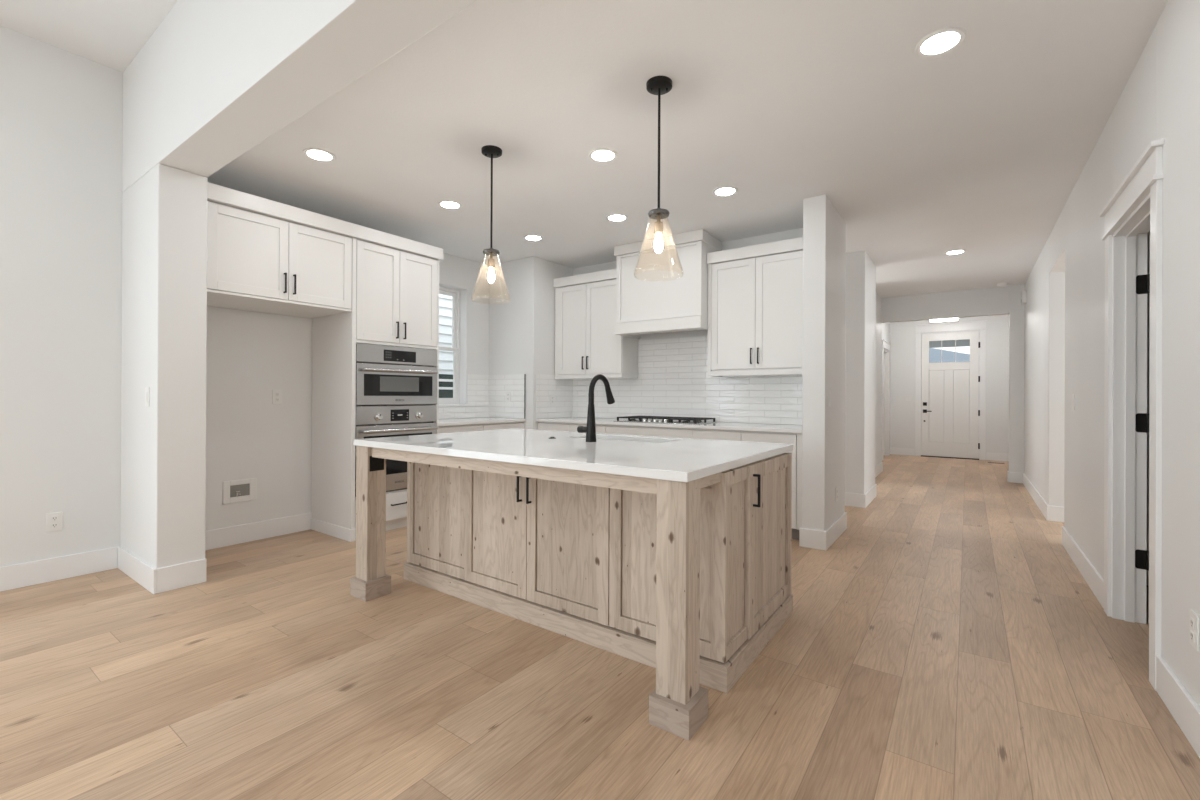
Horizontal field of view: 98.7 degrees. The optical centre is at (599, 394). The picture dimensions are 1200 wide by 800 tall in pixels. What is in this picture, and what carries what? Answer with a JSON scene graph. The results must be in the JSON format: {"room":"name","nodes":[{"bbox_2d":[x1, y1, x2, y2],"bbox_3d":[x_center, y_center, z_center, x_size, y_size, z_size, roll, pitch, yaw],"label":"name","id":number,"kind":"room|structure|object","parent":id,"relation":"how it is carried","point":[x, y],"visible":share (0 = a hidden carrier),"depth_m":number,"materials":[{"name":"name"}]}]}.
{"room":"kitchen","nodes":[
{"label":"kitchen","id":0,"kind":"room"},
{"bbox_2d":[0,0,177,71],"bbox_3d":[-3.268,-2.260,-1.250,5.880,0.120,7.950,0,0,36],"label":"ceiling","id":1,"kind":"structure","parent":0,"point":[110,33],"depth_m":3.03,"materials":[{"name":"paint"}]},
{"bbox_2d":[0,25,488,566],"bbox_3d":[-4.345,-0.519,2.121,0.180,3.363,11.800,0,0,36],"label":"wall","id":2,"kind":"structure","parent":0,"point":[61,110],"depth_m":3.34,"materials":[{"name":"paint"}]},
{"bbox_2d":[46,512,62,531],"bbox_3d":[-3.434,0.799,3.241,0.009,0.118,0.072,0,0,36],"label":"wall outlet","id":3,"kind":"object","parent":2,"relation":"attached to","point":[54,521],"visible":1,"depth_m":3.24,"materials":[{"name":"white plastic"}]},
{"bbox_2d":[51,516,57,520],"bbox_3d":[-3.432,0.777,3.239,0.003,0.030,0.034,0,0,36],"label":"socket","id":4,"kind":"object","parent":3,"relation":"attached to","point":[53,518],"depth_m":3.24,"materials":[{"name":"grey plastic"}]},
{"bbox_2d":[51,523,57,527],"bbox_3d":[-3.432,0.821,3.239,0.003,0.030,0.034,0,0,36],"label":"socket","id":5,"kind":"object","parent":3,"relation":"attached to","point":[53,525],"depth_m":3.24,"materials":[{"name":"grey plastic"}]},
{"bbox_2d":[0,547,117,591],"bbox_3d":[-5.423,1.083,0.451,0.015,0.145,7.440,0,0,36],"label":"baseboard","id":6,"kind":"structure","parent":2,"relation":"attached to","point":[20,575],"depth_m":3.24,"materials":[{"name":"paint"}]},
{"bbox_2d":[223,478,256,503],"bbox_3d":[-2.840,0.757,4.064,0.019,0.174,0.230,0,0,36],"label":"water supply box","id":7,"kind":"object","parent":2,"relation":"attached to","point":[234,491],"visible":1,"depth_m":4.07,"materials":[{"name":"white plastic"}]},
{"bbox_2d":[205,513,311,549],"bbox_3d":[-2.818,1.100,4.099,0.015,0.145,1.005,0,0,36],"label":"baseboard","id":8,"kind":"structure","parent":2,"relation":"attached to","point":[227,536],"depth_m":4.15,"materials":[{"name":"paint"}]},
{"bbox_2d":[272,390,281,403],"bbox_3d":[-2.686,0.017,4.284,0.009,0.118,0.072,0,0,36],"label":"wall outlet","id":9,"kind":"object","parent":2,"relation":"attached to","point":[276,394],"visible":1,"depth_m":4.28,"materials":[{"name":"white plastic"}]},
{"bbox_2d":[207,201,351,317],"bbox_3d":[-2.532,-0.969,3.904,0.689,0.595,0.995,0,0,36],"label":"upper cabinet","id":10,"kind":"object","parent":2,"relation":"attached to","point":[256,262],"visible":0.86,"depth_m":3.70,"materials":[{"name":"paint"}]},
{"bbox_2d":[207,182,443,260],"bbox_3d":[-2.281,-1.319,4.256,0.687,0.103,1.857,0,0,36],"label":"crown molding","id":11,"kind":"structure","parent":10,"relation":"on","point":[218,194],"depth_m":3.87,"materials":[{"name":"paint"}]},
{"bbox_2d":[439,283,467,406],"bbox_3d":[-1.800,-0.546,5.662,0.188,1.350,0.720,0,0,36],"label":"window","id":12,"kind":"structure","parent":2,"relation":"in","point":[459,295],"depth_m":5.94,"materials":[{"name":"white plastic"}]},
{"bbox_2d":[439,374,525,418],"bbox_3d":[-1.441,0.012,5.511,0.604,0.504,1.208,0,0,36],"label":"backsplash","id":13,"kind":"structure","parent":2,"relation":"attached to","point":[486,394],"depth_m":5.99,"materials":[{"name":"tile"}]},
{"bbox_2d":[506,392,510,401],"bbox_3d":[-1.062,0.023,5.965,0.072,0.118,0.009,0,0,36],"label":"wall outlet","id":14,"kind":"object","parent":13,"relation":"attached to","point":[508,394],"visible":1,"depth_m":5.96,"materials":[{"name":"white plastic"}]},
{"bbox_2d":[120,0,476,568],"bbox_3d":[-0.936,-0.504,1.994,5.516,3.363,0.245,0,0,36],"label":"wall","id":15,"kind":"structure","parent":0,"point":[215,79],"depth_m":3.06,"materials":[{"name":"paint"}]},
{"bbox_2d":[145,387,149,406],"bbox_3d":[-2.765,0.012,3.141,0.072,0.118,0.010,0,0,36],"label":"light switch","id":16,"kind":"object","parent":15,"relation":"attached to","point":[147,389],"visible":1,"depth_m":3.13,"materials":[{"name":"white plastic"}]},
{"bbox_2d":[117,546,206,593],"bbox_3d":[-2.869,1.098,3.358,0.795,0.145,0.260,0,0,36],"label":"baseboard","id":17,"kind":"structure","parent":15,"relation":"attached to","point":[168,578],"depth_m":3.15,"materials":[{"name":"paint"}]},
{"bbox_2d":[489,256,572,429],"bbox_3d":[-0.815,-0.186,6.287,0.725,2.740,0.775,0,0,36],"label":"wall","id":18,"kind":"structure","parent":0,"point":[522,326],"depth_m":5.92,"materials":[{"name":"paint"}]},
{"bbox_2d":[0,454,1199,799],"bbox_3d":[1.031,1.237,2.483,8.800,0.100,19.250,0,0,36],"label":"floor","id":19,"kind":"structure","parent":0,"point":[948,644],"depth_m":2.07,"materials":[{"name":"brown wood"}]},
{"bbox_2d":[311,238,438,541],"bbox_3d":[-2.005,-0.043,4.648,0.689,2.440,0.844,0,0,36],"label":"oven tower","id":20,"kind":"object","parent":19,"relation":"on","point":[395,300],"visible":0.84,"depth_m":4.36,"materials":[{"name":"paint"}]},
{"bbox_2d":[355,405,437,496],"bbox_3d":[-1.962,0.461,4.628,0.665,0.737,0.772,0,0,36],"label":"wall oven","id":21,"kind":"object","parent":20,"relation":"in","point":[372,421],"visible":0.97,"depth_m":4.43,"materials":[{"name":"grey metal"}]},
{"bbox_2d":[356,343,437,404],"bbox_3d":[-1.961,-0.168,4.630,0.660,0.505,0.772,0,0,36],"label":"microwave","id":22,"kind":"object","parent":20,"relation":"in","point":[385,375],"visible":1,"depth_m":4.43,"materials":[{"name":"grey metal"}]},
{"bbox_2d":[439,424,482,433],"bbox_3d":[-1.613,0.737,5.257,0.624,0.884,0.601,0,0,36],"label":"base cabinet","id":23,"kind":"object","parent":19,"relation":"on","point":[471,427],"visible":0.05,"depth_m":5.10,"materials":[{"name":"paint"}]},
{"bbox_2d":[439,417,525,425],"bbox_3d":[-1.438,0.280,5.508,0.615,0.030,1.208,0,0,36],"label":"countertop","id":24,"kind":"structure","parent":23,"relation":"on","point":[484,420],"depth_m":5.39,"materials":[{"name":"white stone"}]},
{"bbox_2d":[482,422,523,430],"bbox_3d":[-1.262,0.740,5.749,0.624,0.884,0.607,0,0,36],"label":"base cabinet","id":25,"kind":"object","parent":19,"relation":"on","point":[508,425],"visible":0.04,"depth_m":5.57,"materials":[{"name":"paint"}]},
{"bbox_2d":[538,422,568,430],"bbox_3d":[-0.352,0.744,5.932,0.438,0.884,0.656,0,0,36],"label":"base cabinet","id":26,"kind":"object","parent":19,"relation":"on","point":[554,426],"visible":0.03,"depth_m":5.69,"materials":[{"name":"paint"}]},
{"bbox_2d":[350,446,792,740],"bbox_3d":[-0.194,0.742,2.908,2.205,0.880,1.287,0,0,36],"label":"kitchen island","id":27,"kind":"object","parent":19,"relation":"on","point":[690,582],"visible":0.81,"depth_m":2.43,"materials":[{"name":"brown wood"}]},
{"bbox_2d":[369,456,383,471],"bbox_3d":[-1.304,0.398,3.010,0.006,0.090,0.090,0,0,36],"label":"outlet plate","id":28,"kind":"object","parent":27,"relation":"attached to","point":[375,464],"depth_m":3.00,"materials":[{"name":"black plastic"}]},
{"bbox_2d":[353,428,792,481],"bbox_3d":[-0.189,0.285,2.948,2.158,0.035,1.330,0,0,36],"label":"island countertop","id":29,"kind":"structure","parent":27,"relation":"on","point":[653,457],"depth_m":2.52,"materials":[{"name":"white stone"}]},
{"bbox_2d":[577,374,614,441],"bbox_3d":[-0.018,0.073,3.051,0.120,0.390,0.256,0,0,36],"label":"kitchen faucet","id":30,"kind":"object","parent":29,"relation":"on","point":[590,429],"visible":0.99,"depth_m":2.95,"materials":[{"name":"black metal"}]},
{"bbox_2d":[568,423,606,433],"bbox_3d":[0.026,0.745,5.662,0.492,0.884,0.656,0,0,36],"label":"base cabinet","id":31,"kind":"object","parent":19,"relation":"on","point":[572,427],"visible":0.03,"depth_m":5.46,"materials":[{"name":"paint"}]},
{"bbox_2d":[606,425,692,437],"bbox_3d":[0.620,0.747,5.238,0.966,0.884,0.656,0,0,36],"label":"base cabinet","id":32,"kind":"object","parent":19,"relation":"on","point":[610,429],"visible":0.03,"depth_m":4.98,"materials":[{"name":"paint"}]},
{"bbox_2d":[536,417,801,432],"bbox_3d":[0.647,0.288,5.224,2.890,0.030,0.651,0,0,36],"label":"countertop","id":33,"kind":"structure","parent":32,"relation":"on","point":[607,421],"depth_m":4.80,"materials":[{"name":"white stone"}]},
{"bbox_2d":[615,416,715,424],"bbox_3d":[0.652,0.250,5.216,0.910,0.046,0.510,0,0,36],"label":"gas cooktop","id":34,"kind":"object","parent":33,"relation":"in","point":[643,419],"visible":1,"depth_m":5.11,"materials":[{"name":"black metal"}]},
{"bbox_2d":[692,428,741,440],"bbox_3d":[1.201,0.749,4.823,0.462,0.884,0.656,0,0,36],"label":"base cabinet","id":35,"kind":"object","parent":19,"relation":"on","point":[713,434],"visible":0.05,"depth_m":4.58,"materials":[{"name":"paint"}]},
{"bbox_2d":[741,431,801,539],"bbox_3d":[1.603,0.751,4.536,0.526,0.884,0.656,0,0,36],"label":"base cabinet","id":36,"kind":"object","parent":19,"relation":"on","point":[795,439],"visible":0.12,"depth_m":4.19,"materials":[{"name":"paint"}]},
{"bbox_2d":[207,0,1167,297],"bbox_3d":[3.449,-1.612,5.839,8.580,0.150,11.100,0,0,36],"label":"ceiling","id":37,"kind":"structure","parent":0,"point":[979,147],"depth_m":2.99,"materials":[{"name":"paint"}]},
{"bbox_2d":[303,148,335,161],"bbox_3d":[-1.825,-1.560,3.351,0.190,0.008,0.190,0,0,36],"label":"recessed light","id":38,"kind":"object","parent":37,"relation":"in","point":[317,154],"visible":1,"depth_m":3.34,"materials":[{"name":"white"}]},
{"bbox_2d":[438,200,461,208],"bbox_3d":[-1.229,-1.556,4.217,0.190,0.008,0.190,0,0,36],"label":"recessed light","id":39,"kind":"object","parent":37,"relation":"in","point":[447,204],"visible":1,"depth_m":4.21,"materials":[{"name":"white"}]},
{"bbox_2d":[471,145,510,299],"bbox_3d":[-0.691,-1.078,3.278,0.248,0.962,0.248,0,0,36],"label":"pendant light","id":40,"kind":"object","parent":37,"relation":"hanging from","point":[490,151],"visible":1,"depth_m":3.27,"materials":[{"name":"black metal"}]},
{"bbox_2d":[487,254,494,282],"bbox_3d":[-0.692,-0.805,3.277,0.048,0.184,0.048,0,0,36],"label":"bulb","id":41,"kind":"object","parent":40,"relation":"attached to","point":[491,262],"depth_m":3.26,"materials":[{"name":"beige glass"}]},
{"bbox_2d":[524,235,542,240],"bbox_3d":[-0.660,-1.553,5.092,0.190,0.008,0.190,0,0,36],"label":"recessed light","id":42,"kind":"object","parent":37,"relation":"in","point":[527,237],"visible":1,"depth_m":5.08,"materials":[{"name":"white"}]},
{"bbox_2d":[588,148,617,162],"bbox_3d":[0.020,-1.552,3.338,0.190,0.008,0.190,0,0,36],"label":"recessed light","id":43,"kind":"object","parent":37,"relation":"in","point":[602,155],"visible":1,"depth_m":3.33,"materials":[{"name":"white"}]},
{"bbox_2d":[606,214,627,221],"bbox_3d":[0.149,-1.550,4.506,0.190,0.008,0.190,0,0,36],"label":"recessed light","id":44,"kind":"object","parent":37,"relation":"in","point":[612,217],"visible":1,"depth_m":4.50,"materials":[{"name":"white plastic"}]},
{"bbox_2d":[634,76,683,274],"bbox_3d":[0.294,-1.075,2.572,0.248,0.962,0.248,0,0,36],"label":"pendant light","id":45,"kind":"object","parent":37,"relation":"hanging from","point":[656,85],"visible":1,"depth_m":2.56,"materials":[{"name":"black metal"}]},
{"bbox_2d":[654,215,662,252],"bbox_3d":[0.293,-0.802,2.571,0.048,0.184,0.048,0,0,36],"label":"bulb","id":46,"kind":"object","parent":45,"relation":"attached to","point":[658,226],"depth_m":2.56,"materials":[{"name":"beige glass"}]},
{"bbox_2d":[712,186,737,196],"bbox_3d":[0.952,-1.547,3.916,0.190,0.008,0.190,0,0,36],"label":"recessed light","id":47,"kind":"object","parent":37,"relation":"in","point":[724,191],"visible":1,"depth_m":3.91,"materials":[{"name":"white plastic"}]},
{"bbox_2d":[915,27,966,57],"bbox_3d":[1.495,-1.547,2.264,0.190,0.008,0.190,0,0,36],"label":"recessed light","id":48,"kind":"object","parent":37,"relation":"in","point":[942,41],"visible":1,"depth_m":2.26,"materials":[{"name":"white plastic"}]},
{"bbox_2d":[930,318,957,321],"bbox_3d":[5.947,-1.404,8.908,0.400,0.235,0.200,0,0,36],"label":"flush ceiling light","id":49,"kind":"object","parent":37,"relation":"attached to","point":[951,319],"visible":0.15,"depth_m":8.88,"materials":[{"name":"white glass"}]},
{"bbox_2d":[944,249,965,254],"bbox_3d":[3.812,-1.532,5.529,0.190,0.008,0.190,0,0,36],"label":"recessed light","id":50,"kind":"object","parent":37,"relation":"in","point":[952,252],"visible":1,"depth_m":5.53,"materials":[{"name":"white plastic"}]},
{"bbox_2d":[997,283,1008,286],"bbox_3d":[5.525,-1.506,7.060,0.136,0.039,0.136,0,0,36],"label":"smoke detector","id":51,"kind":"object","parent":37,"relation":"attached to","point":[999,284],"visible":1,"depth_m":7.02,"materials":[{"name":"white plastic"}]},
{"bbox_2d":[573,228,802,424],"bbox_3d":[0.862,-0.179,5.521,2.895,2.740,0.073,0,0,36],"label":"wall","id":52,"kind":"structure","parent":0,"point":[795,233],"depth_m":5.30,"materials":[{"name":"white glazed ceramic tile"},{"name":"paint"}]},
{"bbox_2d":[553,269,637,378],"bbox_3d":[-0.059,-0.770,5.897,0.946,1.171,0.384,0,0,36],"label":"upper cabinet","id":53,"kind":"object","parent":52,"relation":"attached to","point":[587,345],"visible":0.91,"depth_m":5.74,"materials":[{"name":"paint"}]},
{"bbox_2d":[614,229,721,338],"bbox_3d":[0.696,-1.090,5.291,0.994,0.919,0.496,0,0,36],"label":"range hood","id":54,"kind":"object","parent":52,"relation":"attached to","point":[658,298],"visible":0.94,"depth_m":5.07,"materials":[{"name":"paint"}]},
{"bbox_2d":[536,336,802,424],"bbox_3d":[0.649,-0.169,5.224,2.890,0.883,0.651,0,0,36],"label":"backsplash","id":55,"kind":"structure","parent":52,"relation":"attached to","point":[673,380],"depth_m":5.48,"materials":[{"name":"tile"}]},
{"bbox_2d":[550,395,553,404],"bbox_3d":[-0.556,0.055,6.000,0.009,0.118,0.072,0,0,36],"label":"wall outlet","id":56,"kind":"object","parent":55,"relation":"attached to","point":[551,396],"visible":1,"depth_m":5.99,"materials":[{"name":"white plastic"}]},
{"bbox_2d":[707,237,802,376],"bbox_3d":[1.512,-0.765,4.775,0.960,1.171,0.384,0,0,36],"label":"upper cabinet","id":57,"kind":"object","parent":52,"relation":"attached to","point":[755,292],"visible":0.84,"depth_m":4.64,"materials":[{"name":"paint"}]},
{"bbox_2d":[802,194,845,530],"bbox_3d":[1.897,-0.176,4.335,0.169,2.740,0.800,0,0,36],"label":"wall","id":58,"kind":"structure","parent":0,"point":[824,228],"depth_m":4.04,"materials":[{"name":"paint"}]},
{"bbox_2d":[799,512,846,550],"bbox_3d":[1.149,1.119,4.864,2.024,0.145,0.830,0,0,36],"label":"baseboard","id":59,"kind":"structure","parent":58,"relation":"attached to","point":[809,538],"depth_m":4.03,"materials":[{"name":"paint"}]},
{"bbox_2d":[835,487,837,501],"bbox_3d":[1.977,0.829,4.298,0.009,0.118,0.072,0,0,36],"label":"wall outlet","id":60,"kind":"object","parent":58,"relation":"attached to","point":[836,488],"visible":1,"depth_m":4.28,"materials":[{"name":"white plastic"}]},
{"bbox_2d":[845,251,875,493],"bbox_3d":[2.152,-0.172,6.447,2.209,2.740,0.806,0,0,36],"label":"wall","id":61,"kind":"structure","parent":0,"point":[860,318],"depth_m":5.55,"materials":[{"name":"paint"}]},
{"bbox_2d":[845,484,876,507],"bbox_3d":[2.229,1.126,6.377,2.024,0.145,0.821,0,0,36],"label":"baseboard","id":62,"kind":"structure","parent":61,"relation":"attached to","point":[851,499],"depth_m":5.53,"materials":[{"name":"paint"}]},
{"bbox_2d":[875,292,880,466],"bbox_3d":[4.000,-0.162,7.657,0.172,2.740,1.211,0,0,36],"label":"wall","id":63,"kind":"structure","parent":0,"point":[878,298],"depth_m":7.86,"materials":[{"name":"paint"}]},
{"bbox_2d":[882,323,890,455],"bbox_3d":[5.083,-0.154,9.442,0.140,2.740,2.935,0,0,36],"label":"wall","id":64,"kind":"structure","parent":0,"point":[885,326],"depth_m":10.35,"materials":[{"name":"paint"}]},
{"bbox_2d":[884,353,884,454],"bbox_3d":[5.484,0.183,10.049,0.049,2.050,0.820,0,0,36],"label":"door","id":65,"kind":"structure","parent":64,"relation":"in","point":[884,353],"depth_m":10.30,"materials":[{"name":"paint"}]},
{"bbox_2d":[882,339,890,459],"bbox_3d":[5.564,0.091,9.991,0.038,2.255,1.046,0,0,36],"label":"trim","id":66,"kind":"structure","parent":64,"relation":"attached to","point":[885,344],"depth_m":9.82,"materials":[{"name":"paint"}]},
{"bbox_2d":[890,315,1008,453],"bbox_3d":[6.808,-0.146,10.103,2.180,2.740,0.145,0,0,36],"label":"wall","id":67,"kind":"structure","parent":0,"point":[902,334],"depth_m":9.90,"materials":[{"name":"paint"}]},
{"bbox_2d":[921,455,978,459],"bbox_3d":[6.813,1.215,10.041,0.941,0.019,0.130,0,0,36],"label":"threshold","id":68,"kind":"object","parent":67,"relation":"attached to","point":[921,455],"depth_m":9.97,"materials":[{"name":"black"}]},
{"bbox_2d":[921,331,979,458],"bbox_3d":[6.795,-0.002,9.993,0.942,2.412,0.107,0,0,36],"label":"door","id":69,"kind":"structure","parent":67,"relation":"in","point":[950,412],"depth_m":9.99,"materials":[{"name":"paint"}]},
{"bbox_2d":[914,320,986,459],"bbox_3d":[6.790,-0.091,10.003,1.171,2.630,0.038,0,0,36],"label":"trim","id":70,"kind":"structure","parent":67,"relation":"attached to","point":[968,325],"depth_m":9.91,"materials":[{"name":"paint"}]},
{"bbox_2d":[875,447,1063,521],"bbox_3d":[5.189,1.141,7.733,2.057,0.145,5.584,0,0,36],"label":"baseboard","id":71,"kind":"structure","parent":67,"relation":"attached to","point":[1051,513],"depth_m":7.08,"materials":[{"name":"paint"}]},
{"bbox_2d":[929,339,969,347],"bbox_3d":[8.519,-1.390,11.925,6.000,0.150,4.700,0,0,36],"label":"ceiling","id":72,"kind":"structure","parent":0,"point":[949,343],"depth_m":13.13,"materials":[{"name":"paint"}]},
{"bbox_2d":[881,284,1024,472],"bbox_3d":[5.099,-0.157,7.696,1.916,2.740,0.129,0,0,36],"label":"wall entry header","id":73,"kind":"structure","parent":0,"point":[992,301],"depth_m":7.29,"materials":[{"name":"paint"}]},
{"bbox_2d":[1024,0,1199,707],"bbox_3d":[2.141,-0.490,1.794,0.125,3.363,18.805,0,0,36],"label":"wall","id":74,"kind":"structure","parent":0,"point":[1064,332],"depth_m":2.51,"materials":[{"name":"paint"}]},
{"bbox_2d":[1021,291,1026,304],"bbox_3d":[5.686,-1.305,6.907,0.052,0.160,0.180,0,0,36],"label":"door chime","id":75,"kind":"object","parent":74,"relation":"attached to","point":[1023,293],"visible":1,"depth_m":6.84,"materials":[{"name":"white plastic"}]},
{"bbox_2d":[1111,193,1149,623],"bbox_3d":[2.585,0.163,2.419,0.129,2.062,0.782,0,0,36],"label":"trim","id":76,"kind":"structure","parent":74,"relation":"attached to","point":[1130,240],"depth_m":2.71,"materials":[{"name":"paint"}]},
{"bbox_2d":[1062,526,1199,757],"bbox_3d":[0.228,1.107,-0.757,0.015,0.145,12.042,0,0,36],"label":"baseboard","id":77,"kind":"structure","parent":74,"relation":"attached to","point":[1185,711],"depth_m":1.95,"materials":[{"name":"paint"}]},
{"bbox_2d":[1099,139,1163,690],"bbox_3d":[2.519,0.087,2.466,0.038,2.215,0.998,0,0,36],"label":"trim","id":78,"kind":"structure","parent":74,"relation":"attached to","point":[1146,176],"depth_m":2.12,"materials":[{"name":"paint"}]},
{"bbox_2d":[1135,274,1149,570],"bbox_3d":[3.130,0.176,2.461,0.796,2.018,0.045,0,0,36],"label":"door","id":79,"kind":"structure","parent":74,"relation":"in","point":[1142,424],"depth_m":2.69,"materials":[{"name":"paint"}]},
{"bbox_2d":[1189,610,1198,651],"bbox_3d":[2.030,0.804,1.760,0.009,0.118,0.072,0,0,36],"label":"wall outlet","id":80,"kind":"object","parent":74,"relation":"attached to","point":[1194,618],"visible":1,"depth_m":1.75,"materials":[{"name":"white plastic"}]},
{"bbox_2d":[1190,617,1194,628],"bbox_3d":[2.028,0.782,1.762,0.003,0.030,0.034,0,0,36],"label":"socket","id":81,"kind":"object","parent":80,"relation":"attached to","point":[1192,619],"depth_m":1.76,"materials":[{"name":"grey plastic"}]},
{"bbox_2d":[1190,630,1194,641],"bbox_3d":[2.027,0.826,1.762,0.003,0.030,0.034,0,0,36],"label":"socket","id":82,"kind":"object","parent":80,"relation":"attached to","point":[1192,632],"depth_m":1.76,"materials":[{"name":"grey plastic"}]},
{"bbox_2d":[1147,231,1149,584],"bbox_3d":[5.041,-0.163,3.221,2.939,2.740,7.300,0,0,36],"label":"wall","id":83,"kind":"structure","parent":0,"point":[1148,295],"depth_m":3.25,"materials":[{"name":"paint"}]},
{"label":"outside","id":84,"kind":"structure","parent":0,"visible":0},
{"bbox_3d":[8.709,1.486,12.206,80.000,0.200,90.000,0,0,36],"label":"ground","id":85,"kind":"structure","parent":84,"visible":0},
{"bbox_2d":[439,294,452,397],"bbox_3d":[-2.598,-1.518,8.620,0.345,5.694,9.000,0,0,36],"label":"house","id":86,"kind":"structure","parent":85,"relation":"on","point":[445,301],"depth_m":8.49,"materials":[{"name":"paint"}]},
{"bbox_2d":[929,348,969,362],"bbox_3d":[17.928,-0.549,28.980,19.500,4.000,9.000,0,0,36],"label":"house across","id":87,"kind":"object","parent":85,"relation":"on","point":[934,354],"visible":0.02,"depth_m":24.49,"materials":[{"name":"paint"}]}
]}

